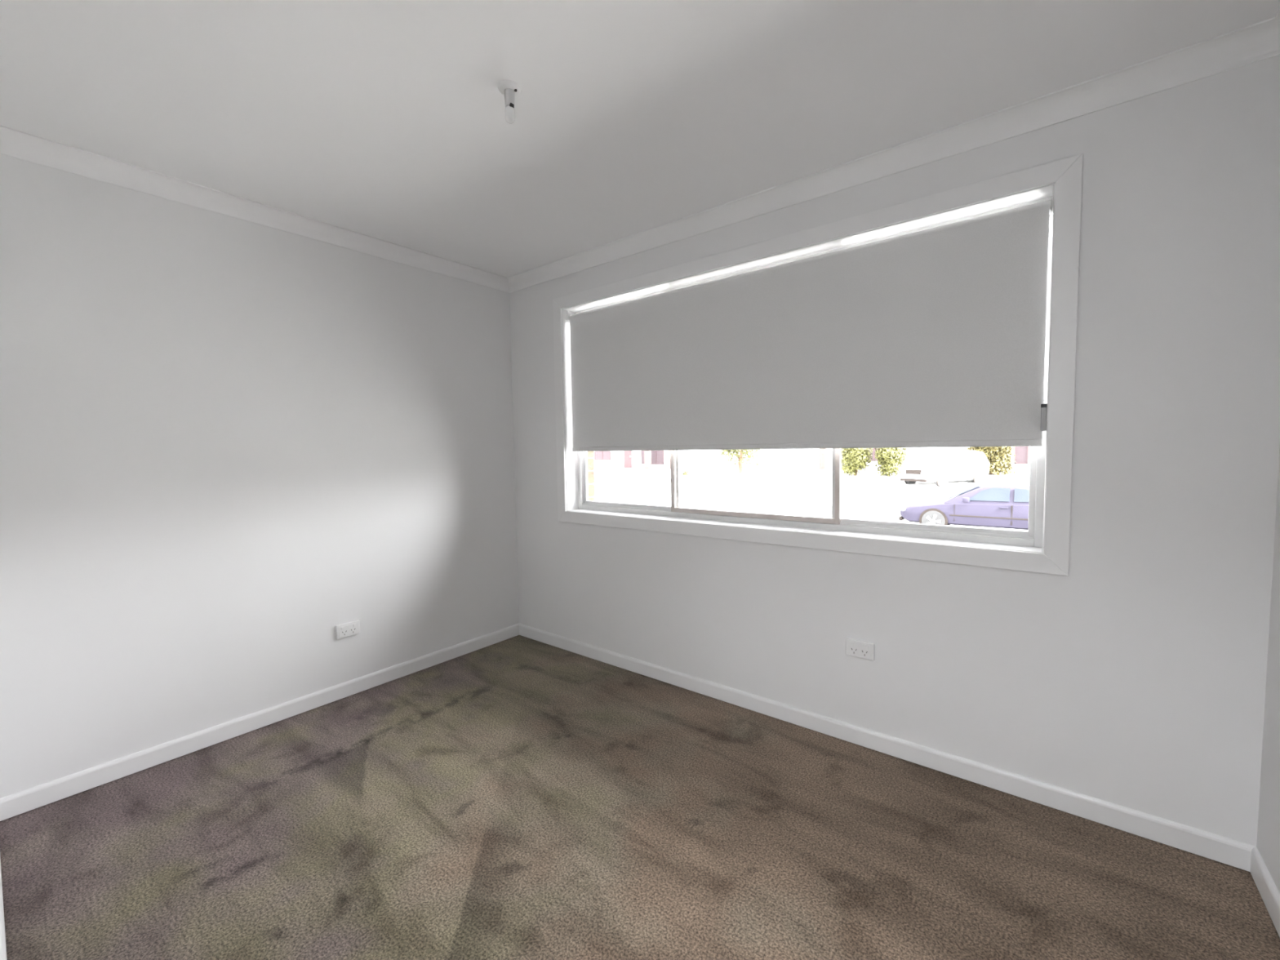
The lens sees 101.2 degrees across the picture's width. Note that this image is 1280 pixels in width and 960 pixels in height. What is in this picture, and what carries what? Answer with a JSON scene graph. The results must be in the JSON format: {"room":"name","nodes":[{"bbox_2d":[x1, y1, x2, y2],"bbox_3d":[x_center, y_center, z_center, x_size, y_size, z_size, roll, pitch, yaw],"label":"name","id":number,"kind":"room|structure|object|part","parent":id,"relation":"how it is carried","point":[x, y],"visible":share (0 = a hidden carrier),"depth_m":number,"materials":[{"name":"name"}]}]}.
{"room":"empty bedroom","nodes":[
{"label":"empty bedroom","id":0,"kind":"room"},
{"bbox_2d":[0,153,519,798],"bbox_3d":[-1.613,0.015,2.712,0.110,2.550,2.530,2,4,38],"label":"wall","id":1,"kind":"structure","parent":0,"point":[228,443],"depth_m":2.30,"materials":[{"name":"paint"}]},
{"bbox_2d":[0,124,509,292],"bbox_3d":[-1.562,-1.220,2.583,0.066,0.071,2.310,2,4,38],"label":"crown molding","id":2,"kind":"structure","parent":1,"relation":"attached to","point":[14,143],"depth_m":2.26,"materials":[{"name":"paint"}]},
{"bbox_2d":[0,623,519,821],"bbox_3d":[-1.549,1.097,2.739,0.012,0.077,2.310,2,4,38],"label":"baseboard","id":3,"kind":"structure","parent":1,"relation":"attached to","point":[24,801],"depth_m":2.33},
{"bbox_2d":[335,619,359,639],"bbox_3d":[-1.526,0.783,2.749,0.020,0.072,0.114,2,4,38],"label":"power outlet","id":4,"kind":"object","parent":1,"relation":"attached to","point":[353,628],"visible":1,"depth_m":2.74,"materials":[{"name":"white plastic"}]},
{"bbox_3d":[-1.522,0.783,2.745,0.002,0.054,0.096,2,4,38],"label":"raised panel","id":5,"kind":"part","parent":4,"relation":"part of","materials":[{"name":"white plastic"}]},
{"bbox_2d":[586,451,595,501],"bbox_3d":[0.606,0.207,2.710,8.384,3.400,0.110,2,4,38],"label":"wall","id":6,"kind":"structure","parent":0,"point":[591,488],"depth_m":3.45,"materials":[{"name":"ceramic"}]},
{"bbox_2d":[0,635,1279,959],"bbox_3d":[-0.224,1.257,1.702,3.384,0.150,2.310,2,4,38],"label":"floor","id":7,"kind":"structure","parent":0,"point":[517,797],"depth_m":1.67,"materials":[{"name":"carpet"}]},
{"bbox_2d":[0,0,1279,277],"bbox_3d":[-0.262,-1.273,1.550,3.604,0.120,2.530,2,4,38],"label":"ceiling","id":8,"kind":"structure","parent":0,"point":[384,120],"depth_m":1.63,"materials":[{"name":"paint"}]},
{"bbox_2d":[497,80,520,124],"bbox_3d":[-0.404,-1.162,1.629,0.068,0.106,0.068,2,4,38],"label":"ceiling light","id":9,"kind":"object","parent":8,"relation":"attached to","point":[510,89],"visible":1,"depth_m":1.62,"materials":[{"name":"white plastic"}]},
{"bbox_3d":[-0.405,-1.209,1.627,0.068,0.013,0.068,2,4,38],"label":"plate","id":10,"kind":"part","parent":9,"relation":"part of","materials":[{"name":"white plastic"}]},
{"bbox_3d":[-0.403,-1.131,1.631,0.031,0.044,0.031,2,4,38],"label":"bulb","id":11,"kind":"part","parent":9,"relation":"part of","materials":[{"name":"white glass"}]},
{"bbox_2d":[509,54,1279,846],"bbox_3d":[0.508,-0.009,2.577,3.384,2.550,0.110,2,4,38],"label":"wall","id":12,"kind":"structure","parent":0,"point":[1134,677],"depth_m":1.72,"materials":[{"name":"paint"}]},
{"bbox_2d":[552,153,1083,575],"bbox_3d":[0.504,-0.400,2.570,2.502,1.378,0.162,2,4,38],"label":"window","id":13,"kind":"structure","parent":12,"relation":"in","point":[1044,548],"depth_m":2.09,"materials":[{"name":"metal"}]},
{"bbox_3d":[-0.498,-0.427,3.265,0.068,1.376,0.012,2,4,38],"label":"architrave","id":14,"kind":"part","parent":13,"relation":"part of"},
{"bbox_3d":[-0.377,-0.433,3.337,0.026,1.236,0.050,2,4,38],"label":"frame","id":15,"kind":"part","parent":13,"relation":"part of","materials":[{"name":"metal"}]},
{"bbox_3d":[-0.353,-0.438,3.330,0.020,1.192,0.018,2,4,38],"label":"sash rail","id":16,"kind":"part","parent":13,"relation":"part of","materials":[{"name":"metal"}]},
{"bbox_3d":[-0.065,0.154,3.145,0.691,0.024,0.018,2,4,38],"label":"sash rail","id":17,"kind":"part","parent":13,"relation":"part of","materials":[{"name":"metal"}]},
{"bbox_3d":[0.176,-0.419,2.885,0.019,1.192,0.018,2,4,38],"label":"sash rail","id":18,"kind":"part","parent":13,"relation":"part of","materials":[{"name":"metal"}]},
{"bbox_3d":[0.204,-0.420,2.890,0.019,1.192,0.018,2,4,38],"label":"sash rail","id":19,"kind":"part","parent":13,"relation":"part of","materials":[{"name":"metal"}]},
{"bbox_3d":[0.536,0.175,2.642,0.878,0.024,0.018,2,4,38],"label":"sash rail","id":20,"kind":"part","parent":13,"relation":"part of","materials":[{"name":"metal"}]},
{"bbox_3d":[0.547,0.200,2.650,2.308,0.026,0.050,2,4,38],"label":"frame","id":21,"kind":"part","parent":13,"relation":"part of","materials":[{"name":"metal"}]},
{"bbox_2d":[567,189,1053,451],"bbox_3d":[0.488,-0.582,2.543,2.359,0.867,0.084,2,4,38],"label":"roller blind","id":22,"kind":"object","parent":13,"relation":"attached to","point":[934,337],"visible":1,"depth_m":2.24,"materials":[{"name":"fabric"}]},
{"bbox_3d":[0.494,-0.150,2.563,2.334,0.003,0.006,2,4,38],"label":"rail","id":23,"kind":"part","parent":22,"relation":"part of","materials":[{"name":"grey metal"}]},
{"bbox_3d":[1.410,-0.588,1.818,0.006,0.700,0.069,2,4,38],"label":"bead chain","id":24,"kind":"part","parent":22,"relation":"part of","materials":[{"name":"white plastic"}]},
{"bbox_3d":[0.529,-1.012,2.577,2.308,0.016,0.050,2,4,38],"label":"frame","id":25,"kind":"part","parent":13,"relation":"part of","materials":[{"name":"metal"}]},
{"bbox_3d":[0.467,0.258,2.550,2.501,0.068,0.012,2,4,38],"label":"architrave","id":26,"kind":"part","parent":13,"relation":"part of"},
{"bbox_3d":[0.447,-1.049,2.472,2.500,0.068,0.012,2,4,38],"label":"architrave","id":27,"kind":"part","parent":13,"relation":"part of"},
{"bbox_3d":[0.878,-0.398,2.359,0.021,1.192,0.018,2,4,38],"label":"sash rail","id":28,"kind":"part","parent":13,"relation":"part of","materials":[{"name":"metal"}]},
{"bbox_3d":[0.881,-0.396,2.328,0.021,1.192,0.018,2,4,38],"label":"sash rail","id":29,"kind":"part","parent":13,"relation":"part of","materials":[{"name":"metal"}]},
{"bbox_3d":[1.169,0.194,2.171,0.699,0.024,0.018,2,4,38],"label":"sash rail","id":30,"kind":"part","parent":13,"relation":"part of","materials":[{"name":"metal"}]},
{"bbox_3d":[1.442,-0.379,1.913,0.020,1.192,0.018,2,4,38],"label":"sash rail","id":31,"kind":"part","parent":13,"relation":"part of","materials":[{"name":"metal"}]},
{"bbox_3d":[1.454,-0.373,1.891,0.026,1.236,0.050,2,4,38],"label":"frame","id":32,"kind":"part","parent":13,"relation":"part of","materials":[{"name":"metal"}]},
{"bbox_3d":[1.412,-0.365,1.757,0.068,1.376,0.012,2,4,38],"label":"architrave","id":33,"kind":"part","parent":13,"relation":"part of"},
{"bbox_2d":[845,637,874,660],"bbox_3d":[0.926,0.713,2.215,0.114,0.072,0.020,2,4,38],"label":"power outlet","id":34,"kind":"object","parent":12,"relation":"attached to","point":[854,647],"visible":1,"depth_m":2.21,"materials":[{"name":"white plastic"}]},
{"bbox_3d":[0.923,0.714,2.211,0.096,0.054,0.002,2,4,38],"label":"raised panel","id":35,"kind":"part","parent":34,"relation":"part of","materials":[{"name":"white plastic"}]},
{"bbox_2d":[519,623,1255,871],"bbox_3d":[0.486,1.075,2.595,3.384,0.077,0.012,2,4,38],"label":"baseboard","id":36,"kind":"structure","parent":12,"relation":"attached to","point":[1227,851],"depth_m":2.02,"materials":[{"name":"white wood"}]},
{"bbox_2d":[506,17,1279,293],"bbox_3d":[0.435,-1.241,2.434,3.384,0.071,0.066,2,4,38],"label":"crown molding","id":37,"kind":"structure","parent":12,"relation":"attached to","point":[1260,41],"depth_m":1.86,"materials":[{"name":"paint"}]},
{"bbox_2d":[1256,448,1279,893],"bbox_3d":[1.129,0.104,0.548,0.110,2.550,2.530,2,4,38],"label":"wall","id":38,"kind":"structure","parent":0,"point":[1268,843],"depth_m":1.47,"materials":[{"name":"paint"}]},
{"bbox_2d":[1249,846,1279,937],"bbox_3d":[1.097,1.183,0.651,0.012,0.077,2.310,2,4,38],"label":"baseboard","id":39,"kind":"structure","parent":38,"relation":"attached to","point":[1268,890],"depth_m":1.44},
{"bbox_2d":[1275,7,1279,19],"bbox_3d":[1.042,-1.135,0.528,0.066,0.071,2.310,2,4,38],"label":"crown molding","id":40,"kind":"structure","parent":38,"relation":"attached to","point":[1277,15],"depth_m":1.39,"materials":[{"name":"paint"}]},
{"bbox_3d":[-0.992,0.128,0.683,3.384,2.550,0.110,2,4,38],"label":"wall","id":41,"kind":"structure","parent":0,"visible":0},
{"bbox_2d":[0,857,7,959],"bbox_3d":[-1.312,1.193,1.091,2.430,0.077,0.012,2,4,38],"label":"baseboard","id":42,"kind":"structure","parent":41,"relation":"attached to","point":[2,935],"depth_m":1.35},
{"label":"outside","id":43,"kind":"structure","parent":0,"visible":0},
{"bbox_2d":[593,453,1030,503],"bbox_3d":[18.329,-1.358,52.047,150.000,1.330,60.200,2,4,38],"label":"lawn","id":44,"kind":"structure","parent":43,"point":[768,482],"depth_m":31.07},
{"bbox_2d":[592,448,776,469],"bbox_3d":[3.372,-3.356,49.565,16.500,5.100,11.400,2,4,38],"label":"house","id":45,"kind":"structure","parent":44,"relation":"on","point":[695,459],"depth_m":44.85,"materials":[{"name":"tile"}]},
{"bbox_3d":[-3.484,-2.513,48.906,1.960,1.260,0.015,2,4,38],"label":"pane","id":46,"kind":"part","parent":45,"relation":"part of","materials":[{"name":"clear glass"}]},
{"bbox_3d":[-1.084,-2.110,47.038,0.900,2.050,0.060,2,4,38],"label":"door","id":47,"kind":"part","parent":45,"relation":"part of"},
{"bbox_3d":[1.072,-2.040,45.333,2.360,1.310,0.015,2,4,38],"label":"pane","id":48,"kind":"part","parent":45,"relation":"part of","materials":[{"name":"clear glass"}]},
{"bbox_2d":[680,466,693,475],"bbox_3d":[3.198,-0.530,37.378,0.872,0.971,1.028,-2,4,-18],"label":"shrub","id":49,"kind":"object","parent":44,"relation":"on","point":[686,472],"visible":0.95,"depth_m":37.28,"materials":[{"name":"green plant"}]},
{"bbox_2d":[717,448,768,473],"bbox_3d":[7.173,-1.975,37.312,3.886,3.530,3.278,2,4,38],"label":"street tree","id":50,"kind":"object","parent":44,"relation":"on","point":[740,457],"visible":0.34,"depth_m":37.07,"materials":[{"name":"green plant"}]},
{"bbox_3d":[7.090,-1.351,37.305,0.485,2.289,1.170,-2,4,-15],"label":"stem","id":51,"kind":"part","parent":50,"relation":"part of","materials":[{"name":"green plant"}]},
{"bbox_2d":[840,448,872,475],"bbox_3d":[13.140,-1.389,32.185,2.075,2.680,1.709,2,4,38],"label":"shrub","id":52,"kind":"object","parent":44,"relation":"on","point":[853,460],"visible":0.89,"depth_m":31.84,"materials":[{"name":"green plant"}]},
{"bbox_2d":[776,446,968,469],"bbox_3d":[18.694,-3.048,40.331,14.400,5.100,10.900,2,4,38],"label":"house","id":53,"kind":"structure","parent":44,"relation":"on","point":[821,459],"depth_m":38.99,"materials":[{"name":"tile"}]},
{"bbox_3d":[16.271,-1.980,36.498,1.960,1.260,0.015,2,4,38],"label":"pane","id":54,"kind":"part","parent":53,"relation":"part of","materials":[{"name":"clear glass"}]},
{"bbox_3d":[19.096,-1.738,34.275,3.000,2.200,0.070,2,4,38],"label":"garage door","id":55,"kind":"part","parent":53,"relation":"part of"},
{"bbox_2d":[964,446,1015,475],"bbox_3d":[19.717,-1.737,29.753,2.750,3.376,2.111,2,4,38],"label":"bush","id":56,"kind":"object","parent":44,"relation":"on","point":[997,457],"visible":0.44,"depth_m":29.07,"materials":[{"name":"green plant"}]},
{"bbox_2d":[983,476,1029,481],"bbox_3d":[21.696,0.074,25.212,9.400,0.185,1.800,2,4,38],"label":"grass verge","id":57,"kind":"structure","parent":44,"relation":"on","point":[988,478],"depth_m":27.17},
{"bbox_2d":[1010,446,1030,469],"bbox_3d":[31.269,-2.835,33.182,13.400,5.100,10.530,2,4,38],"label":"house","id":58,"kind":"structure","parent":44,"relation":"on","point":[1022,459],"depth_m":32.99,"materials":[{"name":"tile"}]},
{"bbox_3d":[23.947,-1.713,32.995,0.660,1.360,0.015,2,4,38],"label":"pane","id":59,"kind":"part","parent":58,"relation":"part of","materials":[{"name":"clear glass"}]},
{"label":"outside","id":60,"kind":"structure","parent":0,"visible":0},
{"bbox_2d":[593,495,1027,531],"bbox_3d":[1.160,1.352,22.337,100.000,0.300,7.100,2,4,38],"label":"road","id":61,"kind":"structure","parent":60,"point":[784,510],"depth_m":21.62,"materials":[{"name":"white asphalt"}]},
{"bbox_2d":[898,482,1029,529],"bbox_3d":[10.239,0.816,15.149,4.815,1.485,2.140,2,4,38],"label":"car","id":62,"kind":"object","parent":61,"relation":"on","point":[997,504],"visible":0.55,"depth_m":14.69,"materials":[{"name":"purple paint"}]},
{"bbox_2d":[962,497,969,502],"bbox_3d":[9.141,0.561,14.735,0.160,0.140,0.160,2,4,38],"label":"mirror","id":63,"kind":"object","parent":62,"relation":"attached to","point":[965,500],"depth_m":14.68,"materials":[{"name":"white paint"}]},
{"bbox_3d":[9.644,1.033,14.512,1.890,0.035,0.026,2,4,38],"label":"moulding","id":64,"kind":"part","parent":62,"relation":"part of","materials":[{"name":"metal"}]},
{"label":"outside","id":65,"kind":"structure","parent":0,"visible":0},
{"bbox_2d":[812,470,969,508],"bbox_3d":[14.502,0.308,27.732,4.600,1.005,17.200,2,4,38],"label":"driveway","id":66,"kind":"structure","parent":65,"point":[886,491],"depth_m":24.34,"materials":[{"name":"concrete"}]},
{"bbox_2d":[874,447,907,476],"bbox_3d":[14.798,-1.332,31.081,1.808,2.651,1.878,2,4,38],"label":"shrub","id":67,"kind":"object","parent":66,"relation":"on","point":[891,459],"visible":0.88,"depth_m":30.62,"materials":[{"name":"green plant"}]},
{"bbox_2d":[899,449,989,487],"bbox_3d":[15.553,-0.617,26.806,4.615,1.795,2.180,-2,4,-24],"label":"car","id":68,"kind":"object","parent":66,"relation":"on","point":[940,468],"visible":0.98,"depth_m":26.09,"materials":[{"name":"white paint"}]},
{"bbox_2d":[905,469,921,474],"bbox_3d":[13.492,-0.401,25.933,0.085,0.220,0.846,-2,4,-24],"label":"grille","id":69,"kind":"object","parent":68,"relation":"attached to","point":[907,471],"depth_m":25.88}
]}

